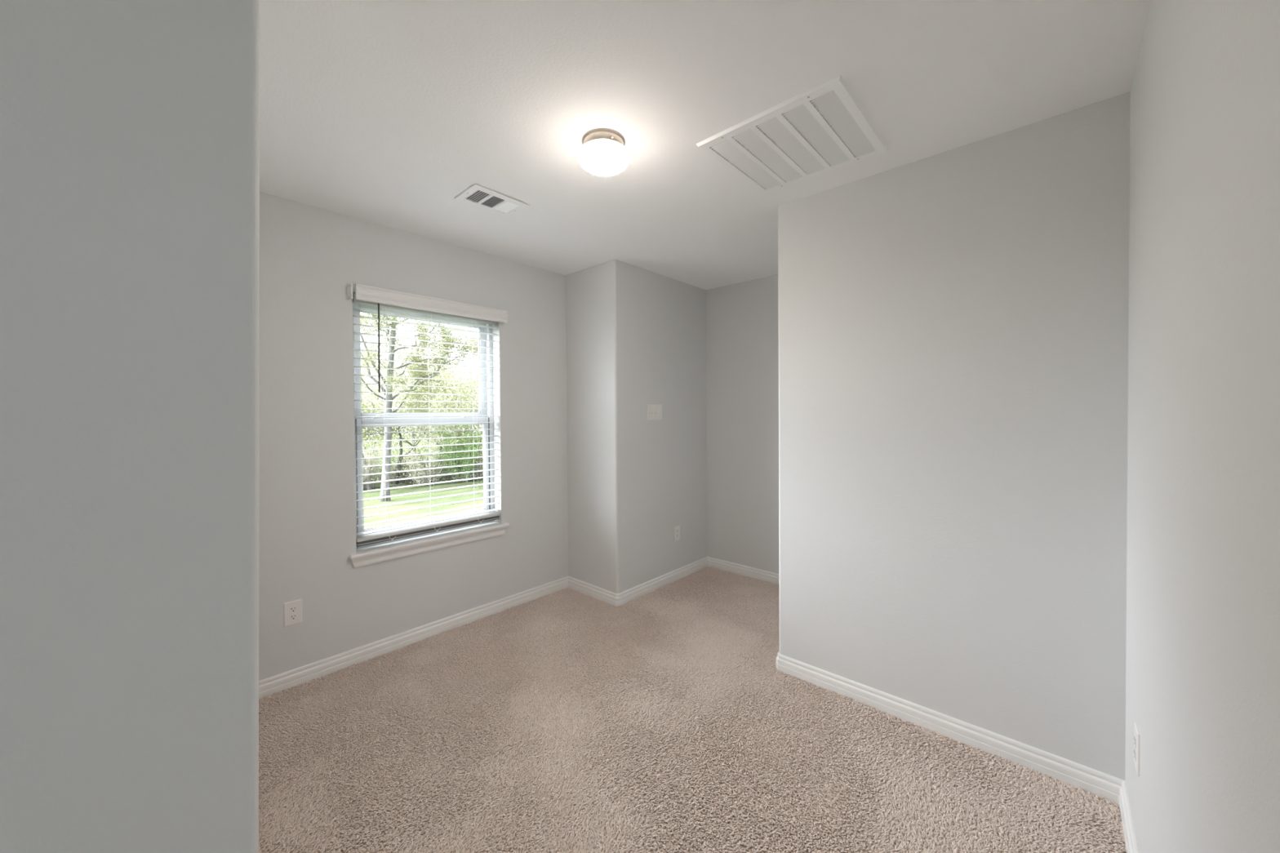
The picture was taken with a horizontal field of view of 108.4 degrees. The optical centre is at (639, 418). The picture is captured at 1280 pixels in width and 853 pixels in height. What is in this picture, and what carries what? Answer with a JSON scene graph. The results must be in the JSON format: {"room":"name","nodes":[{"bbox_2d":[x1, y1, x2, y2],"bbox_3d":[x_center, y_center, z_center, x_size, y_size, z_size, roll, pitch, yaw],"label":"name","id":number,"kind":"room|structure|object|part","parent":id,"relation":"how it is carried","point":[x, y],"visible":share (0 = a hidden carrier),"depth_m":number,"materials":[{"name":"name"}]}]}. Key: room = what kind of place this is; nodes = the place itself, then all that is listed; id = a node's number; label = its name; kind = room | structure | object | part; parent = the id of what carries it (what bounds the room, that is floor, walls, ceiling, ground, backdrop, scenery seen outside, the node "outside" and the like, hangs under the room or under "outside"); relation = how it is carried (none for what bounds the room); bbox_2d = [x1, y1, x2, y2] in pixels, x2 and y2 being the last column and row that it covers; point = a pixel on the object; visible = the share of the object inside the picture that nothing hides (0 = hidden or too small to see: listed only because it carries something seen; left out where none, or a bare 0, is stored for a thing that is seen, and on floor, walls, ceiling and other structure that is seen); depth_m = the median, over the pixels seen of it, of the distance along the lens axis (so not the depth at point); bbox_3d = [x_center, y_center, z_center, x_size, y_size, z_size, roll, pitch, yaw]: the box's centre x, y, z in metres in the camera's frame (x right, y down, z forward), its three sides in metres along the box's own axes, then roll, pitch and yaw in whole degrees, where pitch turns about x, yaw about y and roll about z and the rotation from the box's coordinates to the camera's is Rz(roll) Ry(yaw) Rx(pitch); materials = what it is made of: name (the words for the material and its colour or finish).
{"room":"empty bedroom","nodes":[
{"label":"empty bedroom","id":0,"kind":"room"},
{"bbox_2d":[0,0,259,852],"bbox_3d":[-2.225,0.159,0.372,1.894,2.440,2.755,0,1,42],"label":"wall","id":1,"kind":"structure","parent":0,"point":[130,129],"depth_m":0.64,"materials":[{"name":"white paint"}]},
{"bbox_2d":[258,191,568,680],"bbox_3d":[-0.982,0.111,3.273,0.165,2.440,3.526,0,1,42],"label":"wall","id":2,"kind":"structure","parent":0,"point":[309,255],"depth_m":2.51,"materials":[{"name":"white paint"}]},
{"bbox_2d":[283,599,302,627],"bbox_3d":[-1.740,0.976,2.315,0.007,0.120,0.074,0,1,42],"label":"wall outlet","id":3,"kind":"object","parent":2,"relation":"attached to","point":[292,610],"visible":1,"depth_m":2.31,"materials":[{"name":"white plastic"}]},
{"bbox_2d":[288,605,297,613],"bbox_3d":[-1.739,0.956,2.313,0.003,0.028,0.034,0,1,42],"label":"receptacle","id":4,"kind":"object","parent":3,"relation":"attached to","point":[292,609],"depth_m":2.31,"materials":[{"name":"grey plastic"}]},
{"bbox_2d":[288,613,297,620],"bbox_3d":[-1.738,0.995,2.314,0.003,0.028,0.034,0,1,42],"label":"receptacle","id":5,"kind":"object","parent":3,"relation":"attached to","point":[291,616],"depth_m":2.31,"materials":[{"name":"grey plastic"}]},
{"bbox_2d":[258,576,568,699],"bbox_3d":[-1.284,1.295,2.813,0.016,0.090,2.164,0,1,42],"label":"baseboard","id":6,"kind":"structure","parent":2,"relation":"attached to","point":[305,673],"depth_m":2.66,"materials":[{"name":"white paint"}]},
{"bbox_2d":[346,283,507,546],"bbox_3d":[-1.259,-0.016,2.849,0.111,1.432,0.950,0,1,42],"label":"window blind","id":7,"kind":"object","parent":2,"relation":"attached to","point":[364,295],"visible":0.97,"depth_m":2.79,"materials":[{"name":"white plastic"}]},
{"bbox_3d":[-1.467,0.014,2.663,0.053,1.322,0.002,0,1,42],"label":"ladder cord","id":8,"kind":"part","parent":7,"relation":"part of","materials":[{"name":"white fabric"}]},
{"bbox_3d":[-1.287,-0.669,2.857,0.052,0.045,0.874,0,1,42],"label":"head rail","id":9,"kind":"part","parent":7,"relation":"part of","materials":[{"name":"white plastic"}]},
{"bbox_3d":[-1.278,0.662,2.875,0.050,0.026,0.872,0,1,42],"label":"rail","id":10,"kind":"part","parent":7,"relation":"part of","materials":[{"name":"white plastic"}]},
{"bbox_3d":[-1.292,0.010,2.855,0.053,1.322,0.002,0,1,42],"label":"ladder cord","id":11,"kind":"part","parent":7,"relation":"part of","materials":[{"name":"white fabric"}]},
{"bbox_3d":[-1.097,0.006,3.070,0.053,1.322,0.002,0,1,42],"label":"ladder cord","id":12,"kind":"part","parent":7,"relation":"part of","materials":[{"name":"white fabric"}]},
{"bbox_2d":[348,303,509,568],"bbox_3d":[-1.303,0.056,2.885,0.200,1.504,0.964,0,1,42],"label":"window","id":13,"kind":"structure","parent":2,"relation":"attached to","point":[376,553],"depth_m":2.87,"materials":[{"name":"grey plastic"}]},
{"bbox_3d":[-1.367,-0.320,2.936,0.026,0.693,0.814,0,1,42],"label":"sash","id":14,"kind":"part","parent":13,"relation":"part of","materials":[{"name":"clear glass"}]},
{"bbox_3d":[-1.335,0.344,2.920,0.028,0.701,0.814,0,1,42],"label":"sash","id":15,"kind":"part","parent":13,"relation":"part of","materials":[{"name":"clear plastic"}]},
{"bbox_2d":[565,259,706,593],"bbox_3d":[0.049,0.096,3.880,0.545,2.440,1.242,0,1,42],"label":"wall","id":16,"kind":"structure","parent":0,"point":[636,336],"depth_m":3.48,"materials":[{"name":"white paint"}]},
{"bbox_2d":[568,576,619,606],"bbox_3d":[-0.356,1.280,3.429,0.560,0.090,0.026,0,1,42],"label":"baseboard","id":17,"kind":"structure","parent":16,"relation":"attached to","point":[602,594],"depth_m":3.40,"materials":[{"name":"white paint"}]},
{"bbox_2d":[647,404,662,420],"bbox_3d":[0.120,-0.049,3.539,0.018,0.120,0.166,0,1,42],"label":"light switch","id":18,"kind":"object","parent":16,"relation":"attached to","point":[654,411],"visible":1,"depth_m":3.53,"materials":[{"name":"white plastic"}]},
{"bbox_2d":[618,556,707,605],"bbox_3d":[0.226,1.273,3.665,0.016,0.090,1.117,0,1,42],"label":"baseboard","id":19,"kind":"structure","parent":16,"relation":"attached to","point":[636,592],"depth_m":3.59,"materials":[{"name":"white paint"}]},
{"bbox_2d":[674,524,679,541],"bbox_3d":[0.302,0.933,3.753,0.007,0.120,0.074,0,1,42],"label":"wall outlet","id":20,"kind":"object","parent":16,"relation":"attached to","point":[677,529],"visible":1,"depth_m":3.75,"materials":[{"name":"white plastic"}]},
{"bbox_2d":[258,568,1125,852],"bbox_3d":[0.090,1.419,0.490,5.414,0.126,6.245,0,1,42],"label":"floor","id":21,"kind":"structure","parent":0,"point":[428,753],"depth_m":1.74,"materials":[{"name":"beige carpet"}]},
{"bbox_2d":[258,566,1125,852],"bbox_3d":[0.138,1.328,2.055,3.132,0.014,3.621,0,1,42],"label":"carpet","id":22,"kind":"object","parent":21,"relation":"on","point":[704,634],"visible":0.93,"depth_m":1.83,"materials":[{"name":"beige carpet"}]},
{"bbox_2d":[259,0,1151,289],"bbox_3d":[0.072,-1.138,0.455,5.414,0.120,6.245,0,1,42],"label":"ceiling","id":23,"kind":"structure","parent":0,"point":[384,113],"depth_m":1.56,"materials":[{"name":"white paint"}]},
{"bbox_2d":[454,184,528,217],"bbox_3d":[-0.744,-1.085,2.326,0.206,0.025,0.299,0,1,42],"label":"ceiling vent","id":24,"kind":"object","parent":23,"relation":"in","point":[476,195],"visible":1,"depth_m":2.32,"materials":[{"name":"white metal"}]},
{"bbox_2d":[577,128,630,176],"bbox_3d":[-0.143,-1.037,1.822,0.206,0.116,0.206,0,1,42],"label":"ceiling light","id":25,"kind":"object","parent":23,"relation":"attached to","point":[603,152],"visible":1,"depth_m":1.76,"materials":[{"name":"white glass"}]},
{"bbox_2d":[696,74,888,194],"bbox_3d":[0.618,-1.094,1.861,0.558,0.014,0.555,0,1,42],"label":"ceiling vent","id":26,"kind":"object","parent":23,"relation":"in","point":[823,128],"visible":1,"depth_m":1.81,"materials":[{"name":"white metal"}]},
{"bbox_2d":[706,274,778,573],"bbox_3d":[1.543,0.094,3.281,2.473,2.440,0.120,0,1,42],"label":"wall","id":27,"kind":"structure","parent":0,"point":[742,321],"depth_m":3.82,"materials":[{"name":"white paint"}]},
{"bbox_2d":[707,556,778,584],"bbox_3d":[1.036,1.267,3.673,1.205,0.090,0.016,0,1,42],"label":"baseboard","id":28,"kind":"structure","parent":27,"relation":"attached to","point":[748,571],"depth_m":3.82,"materials":[{"name":"white paint"}]},
{"bbox_2d":[775,91,1130,804],"bbox_3d":[1.560,0.105,2.415,1.284,2.440,1.140,0,1,42],"label":"wall","id":29,"kind":"structure","parent":0,"point":[953,323],"depth_m":1.87,"materials":[{"name":"white paint"}]},
{"bbox_2d":[1124,0,1279,852],"bbox_3d":[1.844,0.134,0.192,2.126,2.440,2.040,0,1,42],"label":"wall","id":30,"kind":"structure","parent":0,"point":[1202,649],"depth_m":0.74,"materials":[{"name":"white paint"}]},
{"bbox_2d":[1119,780,1137,852],"bbox_3d":[1.014,1.305,0.878,0.016,0.090,1.936,0,1,42],"label":"baseboard","id":31,"kind":"structure","parent":30,"relation":"attached to","point":[1124,806],"depth_m":1.46,"materials":[{"name":"white paint"}]},
{"bbox_2d":[1133,721,1140,776],"bbox_3d":[1.440,0.956,1.339,0.007,0.120,0.074,0,1,42],"label":"wall outlet","id":32,"kind":"object","parent":30,"relation":"attached to","point":[1136,733],"visible":1,"depth_m":1.32,"materials":[{"name":"white plastic"}]},
{"bbox_2d":[1133,747,1136,760],"bbox_3d":[1.439,0.975,1.340,0.003,0.028,0.034,0,1,42],"label":"receptacle","id":33,"kind":"object","parent":32,"relation":"attached to","point":[1135,748],"depth_m":1.33,"materials":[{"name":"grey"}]},
{"bbox_2d":[1133,734,1136,747],"bbox_3d":[1.439,0.936,1.340,0.003,0.028,0.034,0,1,42],"label":"receptacle","id":34,"kind":"object","parent":32,"relation":"attached to","point":[1135,735],"depth_m":1.34,"materials":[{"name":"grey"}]},
{"label":"outside","id":35,"kind":"structure","parent":0,"visible":0},
{"bbox_2d":[362,431,484,528],"bbox_3d":[-22.865,3.961,34.347,120.000,0.360,140.000,0,1,42],"label":"ground","id":36,"kind":"structure","parent":35,"point":[447,485],"depth_m":23.14,"materials":[{"name":"green plant"}]},
{"bbox_2d":[362,439,376,476],"bbox_3d":[-17.795,2.421,28.333,3.013,3.549,2.798,0,1,14],"label":"shrub","id":37,"kind":"object","parent":36,"relation":"on","point":[362,439],"visible":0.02,"depth_m":28.68,"materials":[{"name":"green plant"}]},
{"bbox_2d":[360,343,380,407],"bbox_3d":[-22.615,-0.902,32.722,8.092,10.138,10.104,0,1,42],"label":"tree","id":38,"kind":"object","parent":36,"relation":"on","point":[372,344],"visible":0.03,"depth_m":33.08,"materials":[{"name":"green plant"}]},
{"bbox_2d":[362,434,383,488],"bbox_3d":[-16.247,2.359,27.489,2.763,3.520,2.725,-1,1,-15],"label":"shrub","id":39,"kind":"object","parent":36,"relation":"on","point":[372,470],"visible":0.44,"depth_m":27.20,"materials":[{"name":"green plant"}]},
{"bbox_2d":[360,359,412,446],"bbox_3d":[-18.841,-0.683,33.308,5.956,9.582,7.478,-1,1,-30],"label":"tree","id":40,"kind":"object","parent":36,"relation":"on","point":[397,359],"visible":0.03,"depth_m":34.01,"materials":[{"name":"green plant"}]},
{"bbox_2d":[363,427,411,481],"bbox_3d":[-16.498,2.303,29.892,3.226,3.575,3.356,0,1,-2],"label":"shrub","id":41,"kind":"object","parent":36,"relation":"on","point":[380,477],"visible":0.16,"depth_m":30.09,"materials":[{"name":"green plant"}]},
{"bbox_2d":[361,345,413,456],"bbox_3d":[-22.114,-0.948,39.524,7.190,9.995,7.014,-1,1,-37],"label":"tree","id":42,"kind":"object","parent":36,"relation":"on","point":[372,345],"visible":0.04,"depth_m":39.80,"materials":[{"name":"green plant"}]},
{"bbox_2d":[360,373,420,454],"bbox_3d":[-16.991,0.436,28.033,6.114,7.479,4.681,0,1,18],"label":"tree","id":43,"kind":"object","parent":36,"relation":"on","point":[383,429],"visible":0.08,"depth_m":27.53,"materials":[{"name":"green plant"}]},
{"bbox_2d":[375,443,422,482],"bbox_3d":[-15.386,2.779,29.857,3.138,2.637,3.277,-1,1,-38],"label":"shrub","id":44,"kind":"object","parent":36,"relation":"on","point":[392,477],"visible":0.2,"depth_m":29.38,"materials":[{"name":"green plant"}]},
{"bbox_3d":[-15.365,2.963,29.845,2.348,2.251,2.690,-1,1,-34],"label":"stem","id":45,"kind":"part","parent":44,"relation":"part of","materials":[{"name":"green plant"}]},
{"bbox_2d":[360,332,453,452],"bbox_3d":[-16.948,-1.211,32.647,6.761,10.636,9.715,0,1,42],"label":"tree","id":46,"kind":"object","parent":36,"relation":"on","point":[411,332],"visible":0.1,"depth_m":32.67,"materials":[{"name":"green plant"}]},
{"bbox_2d":[360,346,463,489],"bbox_3d":[-15.773,-0.671,27.101,9.274,9.681,6.759,0,1,42],"label":"tree","id":47,"kind":"object","parent":36,"relation":"on","point":[368,479],"visible":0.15,"depth_m":26.21,"materials":[{"name":"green plant"}]},
{"bbox_2d":[360,346,468,484],"bbox_3d":[-13.193,0.209,26.521,7.110,7.932,6.518,0,1,42],"label":"tree","id":48,"kind":"object","parent":36,"relation":"on","point":[395,482],"visible":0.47,"depth_m":26.44,"materials":[{"name":"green plant"}]},
{"bbox_2d":[391,447,439,484],"bbox_3d":[-14.469,2.925,29.276,2.770,2.470,2.895,0,1,0],"label":"shrub","id":49,"kind":"object","parent":36,"relation":"on","point":[406,473],"visible":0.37,"depth_m":28.75,"materials":[{"name":"green plant"}]},
{"bbox_3d":[-14.483,3.109,29.224,2.193,1.955,2.095,0,1,0],"label":"stem","id":50,"kind":"part","parent":49,"relation":"part of","materials":[{"name":"green plant"}]},
{"bbox_2d":[360,312,478,502],"bbox_3d":[-11.472,-2.600,23.388,8.887,13.488,5.546,-1,1,-22],"label":"tree","id":51,"kind":"object","parent":36,"relation":"on","point":[388,380],"visible":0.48,"depth_m":22.82,"materials":[{"name":"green plant"}]},
{"bbox_2d":[362,339,479,481],"bbox_3d":[-13.785,-0.746,29.268,5.748,9.773,9.369,0,1,42],"label":"tree","id":52,"kind":"object","parent":36,"relation":"on","point":[456,371],"visible":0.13,"depth_m":29.53,"materials":[{"name":"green plant"}]},
{"bbox_2d":[365,349,483,479],"bbox_3d":[-12.868,-0.097,29.274,5.420,8.497,8.304,0,1,42],"label":"tree","id":53,"kind":"object","parent":36,"relation":"on","point":[443,375],"visible":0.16,"depth_m":28.74,"materials":[{"name":"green plant"}]},
{"bbox_2d":[399,440,450,486],"bbox_3d":[-12.993,2.719,27.988,2.557,2.884,2.803,0,1,13],"label":"shrub","id":54,"kind":"object","parent":36,"relation":"on","point":[417,465],"visible":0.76,"depth_m":27.76,"materials":[{"name":"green plant"}]},
{"bbox_3d":[-13.006,2.940,27.959,1.939,2.307,2.118,0,1,18],"label":"stem","id":55,"kind":"part","parent":54,"relation":"part of","materials":[{"name":"green plant"}]},
{"bbox_2d":[377,365,474,448],"bbox_3d":[-16.403,-0.509,34.891,9.653,9.190,5.712,0,1,29],"label":"tree","id":56,"kind":"object","parent":36,"relation":"on","point":[418,366],"visible":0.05,"depth_m":34.76,"materials":[{"name":"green plant"}]},
{"bbox_2d":[410,440,453,479],"bbox_3d":[-13.344,2.574,30.527,3.394,2.981,3.621,0,1,2],"label":"shrub","id":57,"kind":"object","parent":36,"relation":"on","point":[443,469],"visible":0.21,"depth_m":30.18,"materials":[{"name":"green plant"}]},
{"bbox_3d":[-13.301,2.748,30.493,2.704,2.633,2.993,0,1,-5],"label":"stem","id":58,"kind":"part","parent":57,"relation":"part of","materials":[{"name":"green plant"}]},
{"bbox_2d":[404,351,469,432],"bbox_3d":[-19.003,-1.335,44.556,5.925,10.629,9.577,0,1,-5],"label":"tree","id":59,"kind":"object","parent":36,"relation":"on","point":[405,352],"visible":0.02,"depth_m":42.64,"materials":[{"name":"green plant"}]},
{"bbox_2d":[400,354,478,445],"bbox_3d":[-15.015,-0.582,35.411,6.758,9.308,5.746,-1,1,-12],"label":"tree","id":60,"kind":"object","parent":36,"relation":"on","point":[455,354],"visible":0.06,"depth_m":35.58,"materials":[{"name":"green plant"}]},
{"bbox_2d":[404,347,483,479],"bbox_3d":[-11.569,-0.658,28.978,8.090,9.547,7.697,0,1,13],"label":"tree","id":61,"kind":"object","parent":36,"relation":"on","point":[453,375],"visible":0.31,"depth_m":29.20,"materials":[{"name":"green plant"}]},
{"bbox_2d":[408,386,483,453],"bbox_3d":[-11.322,0.963,30.726,5.924,6.315,7.599,0,1,42],"label":"tree","id":62,"kind":"object","parent":36,"relation":"on","point":[467,404],"visible":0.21,"depth_m":29.50,"materials":[{"name":"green plant"}]},
{"bbox_2d":[426,425,475,476],"bbox_3d":[-13.028,2.136,31.511,3.713,3.817,3.327,-1,1,-12],"label":"shrub","id":63,"kind":"object","parent":36,"relation":"on","point":[474,425],"visible":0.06,"depth_m":31.06,"materials":[{"name":"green plant"}]},
{"bbox_3d":[-12.861,2.340,31.513,3.005,3.406,2.724,-1,1,-18],"label":"stem","id":64,"kind":"part","parent":63,"relation":"part of","materials":[{"name":"green plant"}]},
{"bbox_2d":[429,325,478,431],"bbox_3d":[-13.743,-2.360,37.484,9.412,12.758,8.377,-1,1,-34],"label":"tree","id":65,"kind":"object","parent":36,"relation":"on","point":[453,326],"visible":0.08,"depth_m":38.51,"materials":[{"name":"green plant"}]},
{"bbox_2d":[434,410,483,482],"bbox_3d":[-11.109,1.694,28.859,3.190,4.742,3.080,-1,1,-17],"label":"shrub","id":66,"kind":"object","parent":36,"relation":"on","point":[465,468],"visible":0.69,"depth_m":28.40,"materials":[{"name":"green plant"}]},
{"bbox_3d":[-11.187,1.966,28.954,2.470,4.198,2.396,0,1,5],"label":"stem","id":67,"kind":"part","parent":66,"relation":"part of","materials":[{"name":"green plant"}]},
{"bbox_2d":[441,355,481,427],"bbox_3d":[-12.163,-1.385,34.690,7.929,10.895,8.665,0,1,42],"label":"tree","id":68,"kind":"object","parent":36,"relation":"on","point":[477,356],"visible":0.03,"depth_m":33.42,"materials":[{"name":"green plant"}]},
{"bbox_2d":[444,444,483,479],"bbox_3d":[-11.268,2.720,29.980,2.562,2.666,2.588,0,1,-3],"label":"shrub","id":69,"kind":"object","parent":36,"relation":"on","point":[479,445],"visible":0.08,"depth_m":29.53,"materials":[{"name":"green plant"}]},
{"bbox_2d":[454,328,478,407],"bbox_3d":[-13.871,-2.307,42.100,8.319,12.520,7.051,0,1,42],"label":"tree","id":70,"kind":"object","parent":36,"relation":"on","point":[468,329],"visible":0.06,"depth_m":41.16,"materials":[{"name":"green plant"}]},
{"bbox_2d":[460,360,483,435],"bbox_3d":[-17.043,-1.054,47.050,9.213,9.914,6.955,0,1,4],"label":"tree","id":71,"kind":"object","parent":36,"relation":"on","point":[468,360],"visible":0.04,"depth_m":46.94,"materials":[{"name":"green plant"}]},
{"bbox_2d":[461,435,483,479],"bbox_3d":[-10.280,2.480,29.789,2.581,3.237,2.604,0,1,15],"label":"shrub","id":72,"kind":"object","parent":36,"relation":"on","point":[478,474],"visible":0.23,"depth_m":29.37,"materials":[{"name":"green plant"}]},
{"bbox_3d":[-10.376,2.641,29.748,2.135,2.817,1.943,0,1,2],"label":"stem","id":73,"kind":"part","parent":72,"relation":"part of","materials":[{"name":"green plant"}]}
]}

